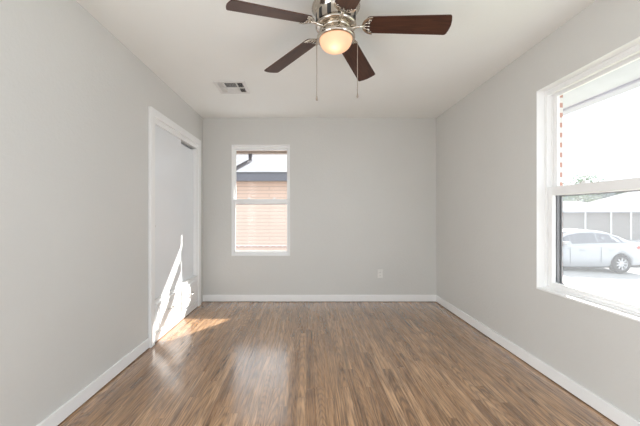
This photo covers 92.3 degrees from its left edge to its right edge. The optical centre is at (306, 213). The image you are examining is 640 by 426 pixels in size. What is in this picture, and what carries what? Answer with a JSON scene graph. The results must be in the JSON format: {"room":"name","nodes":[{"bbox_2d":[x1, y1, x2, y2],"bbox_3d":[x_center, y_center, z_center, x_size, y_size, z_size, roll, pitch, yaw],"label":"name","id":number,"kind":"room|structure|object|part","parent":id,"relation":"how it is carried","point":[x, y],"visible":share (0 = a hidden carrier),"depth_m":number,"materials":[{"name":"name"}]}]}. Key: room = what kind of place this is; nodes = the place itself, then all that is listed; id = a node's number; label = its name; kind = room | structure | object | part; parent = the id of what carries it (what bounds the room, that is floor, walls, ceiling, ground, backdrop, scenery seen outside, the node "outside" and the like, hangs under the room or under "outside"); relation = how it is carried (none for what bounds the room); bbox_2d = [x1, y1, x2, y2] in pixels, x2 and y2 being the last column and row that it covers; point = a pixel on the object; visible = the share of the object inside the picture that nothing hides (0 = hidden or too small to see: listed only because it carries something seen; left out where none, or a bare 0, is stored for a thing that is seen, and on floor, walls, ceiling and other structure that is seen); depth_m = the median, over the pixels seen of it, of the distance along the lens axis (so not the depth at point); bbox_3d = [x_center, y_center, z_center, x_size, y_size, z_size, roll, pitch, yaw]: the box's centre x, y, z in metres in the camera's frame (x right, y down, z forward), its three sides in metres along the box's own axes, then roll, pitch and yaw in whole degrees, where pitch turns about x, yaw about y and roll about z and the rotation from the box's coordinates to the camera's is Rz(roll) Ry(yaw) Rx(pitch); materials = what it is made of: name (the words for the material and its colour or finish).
{"room":"empty bedroom","nodes":[
{"label":"empty bedroom","id":0,"kind":"room"},
{"bbox_2d":[0,0,202,425],"bbox_3d":[-1.436,-0.052,1.631,0.120,2.441,4.902,0,0,0],"label":"wall","id":1,"kind":"structure","parent":0,"point":[75,100],"depth_m":1.78,"materials":[{"name":"paint"}]},
{"bbox_2d":[36,338,148,425],"bbox_3d":[-1.369,1.119,1.903,0.014,0.085,1.527,0,0,0],"label":"baseboard","id":2,"kind":"structure","parent":1,"relation":"attached to","point":[54,419],"depth_m":1.95,"materials":[{"name":"white wood"}]},
{"bbox_2d":[155,125,180,298],"bbox_3d":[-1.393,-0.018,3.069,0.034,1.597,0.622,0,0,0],"label":"door","id":3,"kind":"structure","parent":1,"relation":"in","point":[167,145],"depth_m":3.05,"materials":[{"name":"wood"}]},
{"bbox_2d":[148,106,200,347],"bbox_3d":[-1.423,0.116,3.304,0.146,2.105,1.268,0,0,0],"label":"trim","id":4,"kind":"structure","parent":1,"relation":"attached to","point":[155,117],"depth_m":2.81,"materials":[{"name":"white wood"}]},
{"bbox_2d":[181,144,192,281],"bbox_3d":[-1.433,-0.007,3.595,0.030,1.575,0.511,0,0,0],"label":"door","id":5,"kind":"structure","parent":1,"relation":"in","point":[186,153],"depth_m":3.63,"materials":[{"name":"white wood"}]},
{"bbox_2d":[203,118,435,301],"bbox_3d":[-0.115,-0.052,4.142,3.922,2.441,0.120,0,0,0],"label":"wall","id":6,"kind":"structure","parent":0,"point":[363,190],"depth_m":4.08,"materials":[{"name":"paint"}]},
{"bbox_2d":[231,145,289,255],"bbox_3d":[-0.607,-0.179,4.130,0.778,1.480,0.105,0,0,0],"label":"window","id":7,"kind":"structure","parent":6,"relation":"in","point":[234,148],"depth_m":4.11,"materials":[{"name":"white plastic"}]},
{"bbox_3d":[-0.607,0.555,4.094,0.776,0.012,0.032,0,0,0],"label":"sill","id":8,"kind":"part","parent":7,"relation":"part of","materials":[{"name":"white wood"}]},
{"bbox_3d":[-0.607,0.170,4.128,0.726,0.735,0.032,0,0,0],"label":"sash","id":9,"kind":"part","parent":7,"relation":"part of","materials":[{"name":"glass"}]},
{"bbox_3d":[-0.607,-0.513,4.163,0.726,0.759,0.022,0,0,0],"label":"sash","id":10,"kind":"part","parent":7,"relation":"part of","materials":[{"name":"white plastic"}]},
{"bbox_2d":[203,295,435,300],"bbox_3d":[0.175,1.119,4.075,3.102,0.085,0.014,0,0,0],"label":"baseboard","id":11,"kind":"structure","parent":6,"relation":"attached to","point":[205,297],"depth_m":4.07,"materials":[{"name":"white wood"}]},
{"bbox_2d":[378,269,382,277],"bbox_3d":[0.980,0.796,4.077,0.070,0.114,0.010,0,0,0],"label":"wall outlet","id":12,"kind":"object","parent":6,"relation":"attached to","point":[380,271],"visible":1,"depth_m":4.08,"materials":[{"name":"plastic"}]},
{"bbox_2d":[76,0,595,117],"bbox_3d":[-0.070,-1.333,1.736,4.012,0.120,5.112,0,0,0],"label":"ceiling","id":13,"kind":"structure","parent":0,"point":[190,45],"depth_m":2.42,"materials":[{"name":"paint"}]},
{"bbox_2d":[213,81,249,93],"bbox_3d":[-0.744,-1.267,3.085,0.308,0.012,0.300,0,0,0],"label":"ceiling vent","id":14,"kind":"object","parent":13,"relation":"in","point":[225,87],"visible":1,"depth_m":3.07,"materials":[{"name":"white metal"}]},
{"bbox_2d":[226,0,451,100],"bbox_3d":[0.202,-0.985,1.861,1.269,0.577,1.264,0,0,0],"label":"ceiling fan","id":15,"kind":"object","parent":13,"relation":"hanging from","point":[335,22],"visible":1,"depth_m":1.82,"materials":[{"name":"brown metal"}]},
{"bbox_3d":[-0.196,-1.115,1.704,0.490,0.083,0.138,0,0,-26],"label":"fan blade","id":16,"kind":"part","parent":15,"relation":"part of","materials":[{"name":"brown wood"}]},
{"bbox_3d":[-0.111,-1.115,2.189,0.138,0.083,0.490,0,0,-44],"label":"fan blade","id":17,"kind":"part","parent":15,"relation":"part of","materials":[{"name":"brown wood"}]},
{"bbox_3d":[0.063,-0.896,1.888,0.012,0.341,0.004,0,0,0],"label":"pull chain","id":18,"kind":"part","parent":15,"relation":"part of","materials":[{"name":"metal"}]},
{"bbox_3d":[0.181,-1.037,1.888,0.195,0.082,0.195,0,0,0],"label":"lamp shade","id":19,"kind":"part","parent":15,"relation":"part of","materials":[{"name":"white glass"}]},
{"bbox_3d":[0.240,-1.115,1.473,0.138,0.083,0.490,0,0,-8],"label":"fan blade","id":20,"kind":"part","parent":15,"relation":"part of","materials":[{"name":"brown wood"}]},
{"bbox_3d":[0.305,-0.904,1.888,0.023,0.324,0.004,0,0,0],"label":"pull chain","id":21,"kind":"part","parent":15,"relation":"part of","materials":[{"name":"metal"}]},
{"bbox_3d":[0.377,-1.115,2.259,0.138,0.083,0.490,0,0,28],"label":"fan blade","id":22,"kind":"part","parent":15,"relation":"part of","materials":[{"name":"brown wood"}]},
{"bbox_3d":[0.594,-1.115,1.816,0.490,0.083,0.138,0,0,10],"label":"fan blade","id":23,"kind":"part","parent":15,"relation":"part of","materials":[{"name":"brown wood"}]},
{"bbox_2d":[58,302,618,425],"bbox_3d":[-0.135,1.228,1.701,3.722,0.120,4.762,0,0,0],"label":"floor","id":24,"kind":"structure","parent":0,"point":[223,363],"depth_m":2.23,"materials":[{"name":"brown wood"}]},
{"bbox_2d":[436,0,639,421],"bbox_3d":[1.786,-0.052,1.631,0.120,2.441,4.902,0,0,0],"label":"wall","id":25,"kind":"structure","parent":0,"point":[486,141],"depth_m":2.52,"materials":[{"name":"paint"}]},
{"bbox_2d":[436,295,639,425],"bbox_3d":[1.719,1.119,1.724,0.014,0.085,4.688,0,0,0],"label":"baseboard","id":26,"kind":"structure","parent":25,"relation":"attached to","point":[613,413],"depth_m":2.12,"materials":[{"name":"white wood"}]},
{"bbox_2d":[536,36,639,321],"bbox_3d":[1.802,-0.179,1.762,0.160,1.480,1.084,0,0,0],"label":"window","id":27,"kind":"structure","parent":25,"relation":"in","point":[549,192],"depth_m":2.24,"materials":[{"name":"white plastic"}]},
{"bbox_3d":[1.754,0.555,1.762,0.064,0.012,1.082,0,0,0],"label":"sill","id":28,"kind":"part","parent":27,"relation":"part of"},
{"bbox_3d":[1.804,0.170,1.762,0.032,0.735,1.032,0,0,0],"label":"sash","id":29,"kind":"part","parent":27,"relation":"part of","materials":[{"name":"clear glass"}]},
{"bbox_3d":[1.839,-0.513,1.762,0.022,0.759,1.032,0,0,0],"label":"sash","id":30,"kind":"part","parent":27,"relation":"part of","materials":[{"name":"white plastic"}]},
{"bbox_3d":[1.877,0.201,1.762,0.009,0.693,1.060,0,0,0],"label":"screen frame","id":31,"kind":"part","parent":27,"relation":"part of","materials":[{"name":"metal"}]},
{"bbox_2d":[560,95,562,282],"bbox_3d":[1.891,0.347,1.691,0.090,3.241,5.022,0,0,0],"label":"brick wall","id":32,"kind":"structure","parent":0,"point":[561,96],"depth_m":2.32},
{"bbox_2d":[563,59,639,108],"bbox_3d":[2.178,-0.952,1.045,0.484,0.030,7.330,0,0,0],"label":"soffit","id":33,"kind":"structure","parent":32,"relation":"attached to","point":[630,72],"depth_m":2.22,"materials":[{"name":"white wood"}]},
{"bbox_3d":[-0.070,0.323,4.247,4.012,3.191,0.090,0,0,0],"label":"brick wall","id":34,"kind":"structure","parent":0,"visible":0},
{"bbox_2d":[236,154,251,170],"bbox_3d":[-0.946,0.370,4.495,0.080,2.595,0.440,0,0,33],"label":"downspout","id":35,"kind":"object","parent":34,"relation":"attached to","point":[249,160],"visible":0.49,"depth_m":4.54,"materials":[{"name":"grey metal"}]},
{"label":"outside","id":36,"kind":"structure","parent":0,"visible":0},
{"bbox_2d":[563,239,639,297],"bbox_3d":[25.000,1.876,30.000,130.000,0.437,140.000,0,0,0],"label":"ground","id":37,"kind":"structure","parent":36,"point":[604,281],"depth_m":9.03,"materials":[{"name":"concrete"}]},
{"bbox_2d":[236,155,286,250],"bbox_3d":[-0.500,-0.813,14.662,14.000,5.162,10.585,0,0,0],"label":"house","id":38,"kind":"structure","parent":37,"relation":"on","point":[259,227],"depth_m":9.90,"materials":[{"name":"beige brick"}]},
{"bbox_2d":[563,201,586,208],"bbox_3d":[38.981,0.100,46.525,14.000,4.050,11.030,0,0,34],"label":"house","id":39,"kind":"structure","parent":37,"relation":"on","point":[566,204],"depth_m":44.70,"materials":[{"name":"white brick"}]},
{"bbox_2d":[563,169,604,202],"bbox_3d":[58.639,-3.728,65.920,12.471,11.722,10.958,0,0,0],"label":"tree","id":40,"kind":"object","parent":37,"relation":"on","point":[577,198],"visible":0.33,"depth_m":65.89,"materials":[{"name":"green plant"}]},
{"bbox_2d":[566,193,621,201],"bbox_3d":[71.328,-2.595,76.465,12.061,9.461,11.786,0,0,0],"label":"tree","id":41,"kind":"object","parent":37,"relation":"on","point":[605,195],"visible":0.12,"depth_m":73.61,"materials":[{"name":"green plant"}]},
{"bbox_2d":[563,229,639,272],"bbox_3d":[9.530,1.299,11.390,4.660,1.487,2.020,0,0,0],"label":"car","id":42,"kind":"object","parent":37,"relation":"on","point":[582,248],"visible":0.52,"depth_m":10.53,"materials":[{"name":"white paint"}]},
{"bbox_2d":[563,241,570,244],"bbox_3d":[8.870,1.003,10.470,0.180,0.120,0.180,0,0,0],"label":"mirror","id":43,"kind":"object","parent":42,"relation":"attached to","point":[564,242],"depth_m":10.40,"materials":[{"name":"white paint"}]},
{"bbox_2d":[563,191,639,239],"bbox_3d":[32.355,-0.010,27.015,16.000,4.270,11.030,0,0,40],"label":"house","id":44,"kind":"structure","parent":37,"relation":"on","point":[618,215],"depth_m":26.44,"materials":[{"name":"grey brick"}]},
{"bbox_3d":[25.525,0.925,25.705,0.100,2.400,0.100,0,0,40],"label":"porch post","id":45,"kind":"part","parent":44,"relation":"part of","materials":[{"name":"white wood"}]},
{"bbox_3d":[26.408,0.925,24.968,0.100,2.400,0.100,0,0,40],"label":"porch post","id":46,"kind":"part","parent":44,"relation":"part of","materials":[{"name":"white wood"}]},
{"bbox_2d":[614,297,639,303],"bbox_3d":[6.000,1.822,3.950,6.000,0.276,5.900,0,0,0],"label":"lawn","id":47,"kind":"structure","parent":37,"relation":"on","point":[634,300],"depth_m":6.71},
{"bbox_3d":[-0.457,-1.761,1.066,5.837,1.428,7.371,0,0,0],"label":"roof","id":48,"kind":"structure","parent":0,"visible":0},
{"bbox_2d":[236,151,286,154],"bbox_3d":[-0.538,-0.972,4.660,5.675,0.130,0.100,0,0,0],"label":"gutter","id":49,"kind":"object","parent":48,"relation":"attached to","point":[237,152],"visible":0.04,"depth_m":4.61,"materials":[{"name":"metal"}]},
{"bbox_2d":[563,78,639,115],"bbox_3d":[2.360,-0.977,1.045,0.120,0.120,7.330,0,0,0],"label":"gutter","id":50,"kind":"object","parent":48,"relation":"attached to","point":[634,84],"depth_m":2.42,"materials":[{"name":"white metal"}]}
]}

